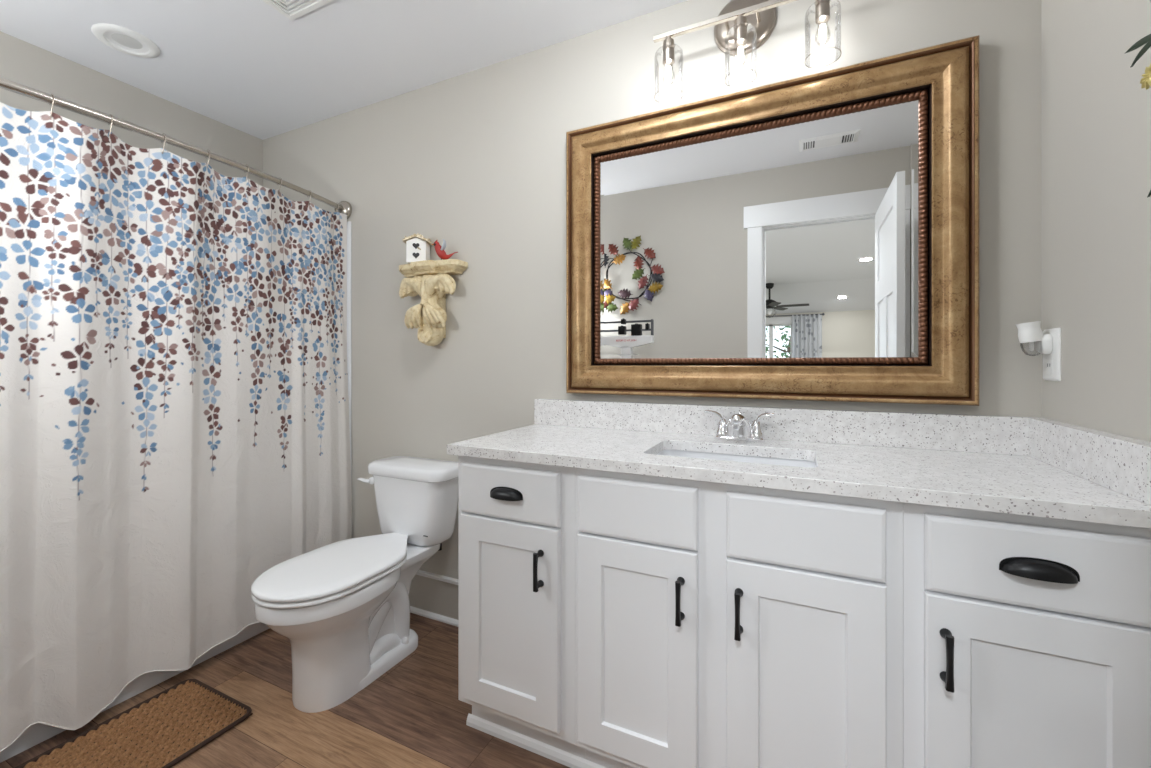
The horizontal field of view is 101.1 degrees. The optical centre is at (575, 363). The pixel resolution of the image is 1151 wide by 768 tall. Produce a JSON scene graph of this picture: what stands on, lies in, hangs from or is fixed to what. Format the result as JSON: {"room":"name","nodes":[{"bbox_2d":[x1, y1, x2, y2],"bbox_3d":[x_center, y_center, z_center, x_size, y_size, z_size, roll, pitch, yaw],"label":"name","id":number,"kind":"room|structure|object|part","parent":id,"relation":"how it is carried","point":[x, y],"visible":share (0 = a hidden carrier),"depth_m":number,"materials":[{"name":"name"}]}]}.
{"room":"bathroom","nodes":[
{"label":"bathroom","id":0,"kind":"room"},
{"bbox_2d":[0,31,262,185],"bbox_3d":[-2.236,-0.062,1.908,0.100,2.538,1.840,0,0,25],"label":"wall","id":1,"kind":"structure","parent":0,"point":[22,62],"depth_m":2.15,"materials":[{"name":"grey paint"}]},
{"bbox_2d":[0,613,569,767],"bbox_3d":[-0.653,1.187,1.197,3.570,0.060,1.979,0,0,25],"label":"floor","id":2,"kind":"structure","parent":0,"point":[412,715],"depth_m":1.53,"materials":[{"name":"wood"}]},
{"bbox_2d":[14,679,252,767],"bbox_3d":[-1.357,1.150,1.377,0.389,0.014,0.598,0,0,25],"label":"bath mat","id":3,"kind":"object","parent":2,"relation":"on","point":[162,730],"visible":1,"depth_m":1.47,"materials":[{"name":"brown fabric"}]},
{"bbox_2d":[0,622,268,762],"bbox_3d":[-1.842,0.961,1.783,0.711,0.392,1.717,0,0,25],"label":"bathtub","id":4,"kind":"object","parent":2,"relation":"on","point":[35,734],"visible":0.02,"depth_m":1.65,"materials":[{"name":"white plastic"}]},
{"bbox_2d":[347,221,351,489],"bbox_3d":[-1.835,0.022,1.780,0.732,1.482,1.723,0,0,25],"label":"shower surround","id":5,"kind":"object","parent":4,"relation":"on","point":[349,223],"visible":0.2,"depth_m":2.40,"materials":[{"name":"white plastic"}]},
{"bbox_2d":[251,456,457,712],"bbox_3d":[-0.820,0.793,1.809,0.444,0.728,0.760,0,0,25],"label":"toilet","id":6,"kind":"object","parent":2,"relation":"on","point":[343,607],"visible":0.98,"depth_m":1.70,"materials":[{"name":"white ceramic"}]},
{"bbox_3d":[-0.846,0.747,1.733,0.372,0.016,0.598,0,0,25],"label":"seat","id":7,"kind":"part","parent":6,"relation":"part of","materials":[{"name":"white plastic"}]},
{"bbox_3d":[-0.846,0.725,1.733,0.374,0.022,0.599,0,0,25],"label":"lid","id":8,"kind":"part","parent":6,"relation":"part of","materials":[{"name":"white plastic"}]},
{"bbox_3d":[-0.906,0.509,2.053,0.078,0.032,0.043,0,0,25],"label":"flush lever","id":9,"kind":"part","parent":6,"relation":"part of","materials":[{"name":"white plastic"}]},
{"bbox_3d":[-0.693,0.455,2.055,0.426,0.052,0.206,0,0,25],"label":"tank lid","id":10,"kind":"part","parent":6,"relation":"part of","materials":[{"name":"white ceramic"}]},
{"bbox_3d":[-0.692,0.623,2.056,0.394,0.284,0.184,0,0,25],"label":"tank","id":11,"kind":"part","parent":6,"relation":"part of","materials":[{"name":"white ceramic"}]},
{"bbox_2d":[458,456,584,758],"bbox_3d":[-0.084,0.716,1.576,0.398,0.882,0.563,0,0,25],"label":"vanity cabinet","id":12,"kind":"object","parent":2,"relation":"on","point":[516,520],"visible":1,"depth_m":1.35,"materials":[{"name":"white wood"}]},
{"bbox_3d":[-0.204,0.372,1.349,0.111,0.031,0.026,0,0,25],"label":"cup pull","id":13,"kind":"part","parent":12,"relation":"part of","materials":[{"name":"black metal"}]},
{"bbox_3d":[-0.195,0.376,1.369,0.334,0.149,0.018,0,0,25],"label":"drawer","id":14,"kind":"part","parent":12,"relation":"part of","materials":[{"name":"white wood"}]},
{"bbox_3d":[-0.195,0.734,1.369,0.334,0.554,0.018,0,0,25],"label":"door","id":15,"kind":"part","parent":12,"relation":"part of","materials":[{"name":"white wood"}]},
{"bbox_2d":[466,713,605,767],"bbox_3d":[0.437,1.142,1.368,1.544,0.030,0.414,0,0,25],"label":"trim","id":16,"kind":"structure","parent":12,"relation":"attached to","point":[550,752],"depth_m":1.42,"materials":[{"name":"white wood"}]},
{"bbox_3d":[-0.104,0.568,1.294,0.019,0.103,0.038,0,0,25],"label":"bar pull","id":17,"kind":"part","parent":12,"relation":"part of","materials":[{"name":"black metal"}]},
{"bbox_2d":[575,468,902,767],"bbox_3d":[0.431,0.716,1.330,0.742,0.882,0.563,0,0,25],"label":"vanity cabinet","id":18,"kind":"object","parent":2,"relation":"on","point":[718,625],"visible":0.98,"depth_m":1.09,"materials":[{"name":"white wood"}]},
{"bbox_3d":[0.151,0.734,1.204,0.316,0.554,0.018,0,0,25],"label":"door","id":19,"kind":"part","parent":18,"relation":"part of","materials":[{"name":"white wood"}]},
{"bbox_3d":[0.247,0.568,1.127,0.019,0.103,0.038,0,0,25],"label":"bar pull","id":20,"kind":"part","parent":18,"relation":"part of","materials":[{"name":"black metal"}]},
{"bbox_3d":[0.367,0.568,1.069,0.019,0.103,0.038,0,0,25],"label":"bar pull","id":21,"kind":"part","parent":18,"relation":"part of","materials":[{"name":"black metal"}]},
{"bbox_2d":[447,399,1150,528],"bbox_3d":[0.428,0.210,1.347,1.546,0.131,0.558,0,0,25],"label":"countertop","id":22,"kind":"structure","parent":18,"relation":"on","point":[1027,466],"depth_m":1.23,"materials":[{"name":"stone"}]},
{"bbox_2d":[656,450,815,467],"bbox_3d":[0.425,0.353,1.309,0.473,0.154,0.294,0,0,25],"label":"sink","id":23,"kind":"object","parent":22,"relation":"in","point":[691,454],"visible":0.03,"depth_m":1.42,"materials":[{"name":"white ceramic"}]},
{"bbox_2d":[704,410,774,442],"bbox_3d":[0.514,0.199,1.490,0.152,0.093,0.155,0,0,-21],"label":"faucet","id":24,"kind":"object","parent":22,"relation":"on","point":[738,427],"visible":1,"depth_m":1.48,"materials":[{"name":"silver metal"}]},
{"bbox_3d":[0.462,0.193,1.536,0.079,0.081,0.051,0,0,25],"label":"handle","id":25,"kind":"part","parent":24,"relation":"part of","materials":[{"name":"silver metal"}]},
{"bbox_3d":[0.511,0.200,1.484,0.102,0.085,0.129,0,0,25],"label":"spout","id":26,"kind":"part","parent":24,"relation":"part of","materials":[{"name":"silver metal"}]},
{"bbox_3d":[0.523,0.238,1.509,0.154,0.014,0.050,0,0,25],"label":"plate","id":27,"kind":"part","parent":24,"relation":"part of","materials":[{"name":"silver metal"}]},
{"bbox_3d":[0.582,0.193,1.479,0.079,0.081,0.051,0,0,25],"label":"handle","id":28,"kind":"part","parent":24,"relation":"part of","materials":[{"name":"silver metal"}]},
{"bbox_3d":[0.496,0.734,1.040,0.315,0.554,0.018,0,0,25],"label":"door","id":29,"kind":"part","parent":18,"relation":"part of","materials":[{"name":"white wood"}]},
{"bbox_2d":[903,503,1150,767],"bbox_3d":[0.942,0.716,1.086,0.388,0.882,0.563,0,0,25],"label":"vanity cabinet","id":30,"kind":"object","parent":2,"relation":"on","point":[1027,639],"visible":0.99,"depth_m":0.88,"materials":[{"name":"white wood"}]},
{"bbox_3d":[0.713,0.568,0.905,0.019,0.103,0.038,0,0,25],"label":"bar pull","id":31,"kind":"part","parent":30,"relation":"part of","materials":[{"name":"black metal"}]},
{"bbox_3d":[0.848,0.376,0.872,0.334,0.149,0.018,0,0,25],"label":"drawer","id":32,"kind":"part","parent":30,"relation":"part of","materials":[{"name":"white wood"}]},
{"bbox_3d":[0.848,0.734,0.872,0.334,0.554,0.018,0,0,25],"label":"door","id":33,"kind":"part","parent":30,"relation":"part of","materials":[{"name":"white wood"}]},
{"bbox_3d":[0.838,0.372,0.852,0.111,0.031,0.026,0,0,25],"label":"cup pull","id":34,"kind":"part","parent":30,"relation":"part of","materials":[{"name":"black metal"}]},
{"bbox_2d":[0,0,687,139],"bbox_3d":[-0.649,-1.331,1.206,3.570,0.100,1.940,0,0,25],"label":"ceiling","id":35,"kind":"structure","parent":0,"point":[245,66],"depth_m":1.88,"materials":[{"name":"white paint"}]},
{"bbox_2d":[91,23,160,57],"bbox_3d":[-1.783,-1.275,1.882,0.200,0.010,0.200,0,0,25],"label":"recessed light","id":36,"kind":"object","parent":35,"relation":"in","point":[119,38],"visible":1,"depth_m":1.87,"materials":[{"name":"white plastic"}]},
{"bbox_2d":[262,0,332,19],"bbox_3d":[-0.980,-1.270,1.558,0.300,0.022,0.300,0,0,25],"label":"ceiling vent","id":37,"kind":"object","parent":35,"relation":"in","point":[292,9],"visible":1,"depth_m":1.67,"materials":[{"name":"white plastic"}]},
{"bbox_2d":[263,0,1040,578],"bbox_3d":[-0.253,-0.062,2.037,3.570,2.538,0.100,0,0,25],"label":"wall","id":38,"kind":"structure","parent":0,"point":[474,161],"depth_m":1.96,"materials":[{"name":"grey paint"}]},
{"bbox_2d":[0,77,351,218],"bbox_3d":[-1.512,-0.778,1.626,0.171,0.096,1.723,0,0,25],"label":"shower rod","id":39,"kind":"object","parent":38,"relation":"attached to","point":[345,207],"visible":0.95,"depth_m":1.59,"materials":[{"name":"silver metal"}]},
{"bbox_2d":[49,93,53,117],"bbox_3d":[-1.548,-0.760,1.398,0.036,0.071,0.003,0,0,25],"label":"curtain hook","id":40,"kind":"object","parent":39,"relation":"hanging from","point":[50,116],"visible":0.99,"depth_m":1.40,"materials":[{"name":"silver metal"}]},
{"bbox_2d":[108,114,112,136],"bbox_3d":[-1.488,-0.760,1.513,0.036,0.071,0.003,0,0,25],"label":"curtain hook","id":41,"kind":"object","parent":39,"relation":"hanging from","point":[109,114],"visible":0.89,"depth_m":1.51,"materials":[{"name":"silver metal"}]},
{"bbox_2d":[0,102,351,751],"bbox_3d":[-1.473,0.187,1.608,0.092,1.868,1.682,0,0,25],"label":"shower curtain","id":42,"kind":"object","parent":39,"relation":"hanging from","point":[175,430],"visible":0.98,"depth_m":1.62,"materials":[{"name":"fabric"}]},
{"bbox_3d":[-1.494,-0.778,1.617,0.129,0.025,1.709,0,0,25],"label":"rod","id":43,"kind":"part","parent":39,"relation":"part of","materials":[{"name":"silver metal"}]},
{"bbox_2d":[399,259,467,345],"bbox_3d":[-0.650,-0.261,2.116,0.344,0.369,0.128,0,0,25],"label":"shelf","id":44,"kind":"object","parent":38,"relation":"attached to","point":[431,280],"visible":1,"depth_m":2.07,"materials":[{"name":"beige stone"}]},
{"bbox_2d":[402,233,432,263],"bbox_3d":[-0.707,-0.511,2.128,0.117,0.131,0.104,0,0,-6],"label":"birdhouse","id":45,"kind":"object","parent":44,"relation":"on","point":[417,246],"visible":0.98,"depth_m":2.09,"materials":[{"name":"white wood"}]},
{"bbox_3d":[-0.653,-0.420,2.110,0.344,0.050,0.111,0,0,25],"label":"shelf","id":46,"kind":"part","parent":44,"relation":"part of","materials":[{"name":"beige stone"}]},
{"bbox_2d":[431,239,457,259],"bbox_3d":[-0.570,-0.492,2.064,0.104,0.093,0.055,0,0,11],"label":"bird figurine","id":47,"kind":"object","parent":44,"relation":"on","point":[441,253],"visible":0.98,"depth_m":2.05,"materials":[{"name":"red"}]},
{"bbox_2d":[409,570,457,626],"bbox_3d":[-0.639,1.068,2.158,1.102,0.178,0.013,0,0,25],"label":"baseboard","id":48,"kind":"structure","parent":38,"relation":"attached to","point":[428,594],"depth_m":2.15,"materials":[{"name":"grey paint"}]},
{"bbox_2d":[653,0,841,103],"bbox_3d":[0.533,-1.067,1.521,0.563,0.336,0.153,0,0,25],"label":"vanity light","id":49,"kind":"object","parent":38,"relation":"attached to","point":[741,27],"visible":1,"depth_m":1.53,"materials":[{"name":"silver metal"}]},
{"bbox_3d":[0.314,-0.976,1.595,0.095,0.152,0.095,0,0,25],"label":"lamp shade","id":50,"kind":"part","parent":49,"relation":"part of","materials":[{"name":"clear glass"}]},
{"bbox_2d":[663,36,674,65],"bbox_3d":[0.314,-1.056,1.595,0.039,0.090,0.039,0,0,25],"label":"socket","id":51,"kind":"object","parent":49,"relation":"attached to","point":[669,49],"depth_m":1.58,"materials":[{"name":"silver metal"}]},
{"bbox_3d":[0.314,-0.975,1.595,0.041,0.068,0.041,0,0,25],"label":"bulb","id":52,"kind":"part","parent":49,"relation":"part of","materials":[{"name":"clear glass"}]},
{"bbox_2d":[734,14,746,46],"bbox_3d":[0.522,-1.056,1.496,0.039,0.090,0.039,0,0,25],"label":"socket","id":53,"kind":"object","parent":49,"relation":"attached to","point":[740,30],"depth_m":1.48,"materials":[{"name":"silver metal"}]},
{"bbox_3d":[0.522,-0.975,1.496,0.041,0.068,0.041,0,0,25],"label":"bulb","id":54,"kind":"part","parent":49,"relation":"part of","materials":[{"name":"clear glass"}]},
{"bbox_3d":[0.522,-0.976,1.496,0.095,0.152,0.095,0,0,25],"label":"lamp shade","id":55,"kind":"part","parent":49,"relation":"part of","materials":[{"name":"clear glass"}]},
{"bbox_3d":[0.584,-1.112,1.513,0.011,0.020,0.086,0,0,25],"label":"arm","id":56,"kind":"part","parent":49,"relation":"part of","materials":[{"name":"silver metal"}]},
{"bbox_2d":[815,0,829,24],"bbox_3d":[0.729,-1.056,1.397,0.039,0.090,0.039,0,0,25],"label":"socket","id":57,"kind":"object","parent":49,"relation":"attached to","point":[822,7],"depth_m":1.38,"materials":[{"name":"silver metal"}]},
{"bbox_3d":[0.729,-0.976,1.397,0.095,0.152,0.095,0,0,25],"label":"lamp shade","id":58,"kind":"part","parent":49,"relation":"part of","materials":[{"name":"clear glass"}]},
{"bbox_3d":[0.729,-0.975,1.397,0.041,0.068,0.041,0,0,25],"label":"bulb","id":59,"kind":"part","parent":49,"relation":"part of","materials":[{"name":"clear glass"}]},
{"bbox_2d":[566,35,978,405],"bbox_3d":[0.537,-0.389,1.571,1.262,1.012,0.062,0,0,25],"label":"wall mirror","id":60,"kind":"object","parent":38,"relation":"attached to","point":[813,237],"visible":1,"depth_m":1.51,"materials":[{"name":"gold metal"}]},
{"bbox_2d":[604,107,911,353],"bbox_3d":[0.542,-0.389,1.580,0.961,0.711,0.001,0,0,25],"label":"mirror glass","id":61,"kind":"object","parent":60,"relation":"attached to","point":[799,240],"depth_m":1.54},
{"bbox_3d":[0.538,-0.389,1.572,1.038,0.788,0.016,0,0,25],"label":"rope trim","id":62,"kind":"part","parent":60,"relation":"part of","materials":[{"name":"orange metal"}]},
{"bbox_2d":[534,399,1045,455],"bbox_3d":[0.540,0.195,1.581,1.546,0.101,0.038,0,0,25],"label":"backsplash","id":63,"kind":"structure","parent":38,"relation":"attached to","point":[990,434],"depth_m":1.46,"materials":[{"name":"stone"}]},
{"bbox_2d":[1041,0,1150,441],"bbox_3d":[0.896,-0.062,0.414,0.100,2.538,1.840,0,0,25],"label":"wall","id":64,"kind":"structure","parent":0,"point":[1096,112],"depth_m":1.03,"materials":[{"name":"grey paint"}]},
{"bbox_2d":[1043,328,1060,380],"bbox_3d":[1.214,-0.021,1.210,0.008,0.133,0.086,0,0,25],"label":"wall outlet","id":65,"kind":"object","parent":64,"relation":"attached to","point":[1051,362],"visible":0.89,"depth_m":1.19,"materials":[{"name":"white plastic"}]},
{"bbox_2d":[1016,321,1052,355],"bbox_3d":[1.181,-0.063,1.224,0.065,0.090,0.046,0,0,25],"label":"night light","id":66,"kind":"object","parent":65,"relation":"attached to","point":[1031,332],"visible":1,"depth_m":1.21,"materials":[{"name":"white plastic"}]},
{"bbox_3d":[1.180,-0.043,1.225,0.010,0.024,0.010,0,0,25],"label":"bulb","id":67,"kind":"part","parent":66,"relation":"part of","materials":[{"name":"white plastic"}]},
{"bbox_2d":[1046,359,1051,373],"bbox_3d":[1.212,-0.021,1.211,0.003,0.100,0.032,0,0,25],"label":"receptacle","id":68,"kind":"object","parent":65,"relation":"attached to","point":[1048,361],"depth_m":1.21,"materials":[{"name":"white plastic"}]},
{"bbox_2d":[1125,34,1150,197],"bbox_3d":[0.927,-0.423,0.686,0.060,0.400,0.337,0,0,25],"label":"flower","id":69,"kind":"object","parent":64,"relation":"attached to","point":[1145,81],"visible":1,"depth_m":0.79,"materials":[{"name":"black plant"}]},
{"bbox_3d":[0.945,-0.473,0.774,0.017,0.041,0.053,0,0,25],"label":"flower","id":70,"kind":"part","parent":69,"relation":"part of","materials":[{"name":"yellow plant"}]}
]}

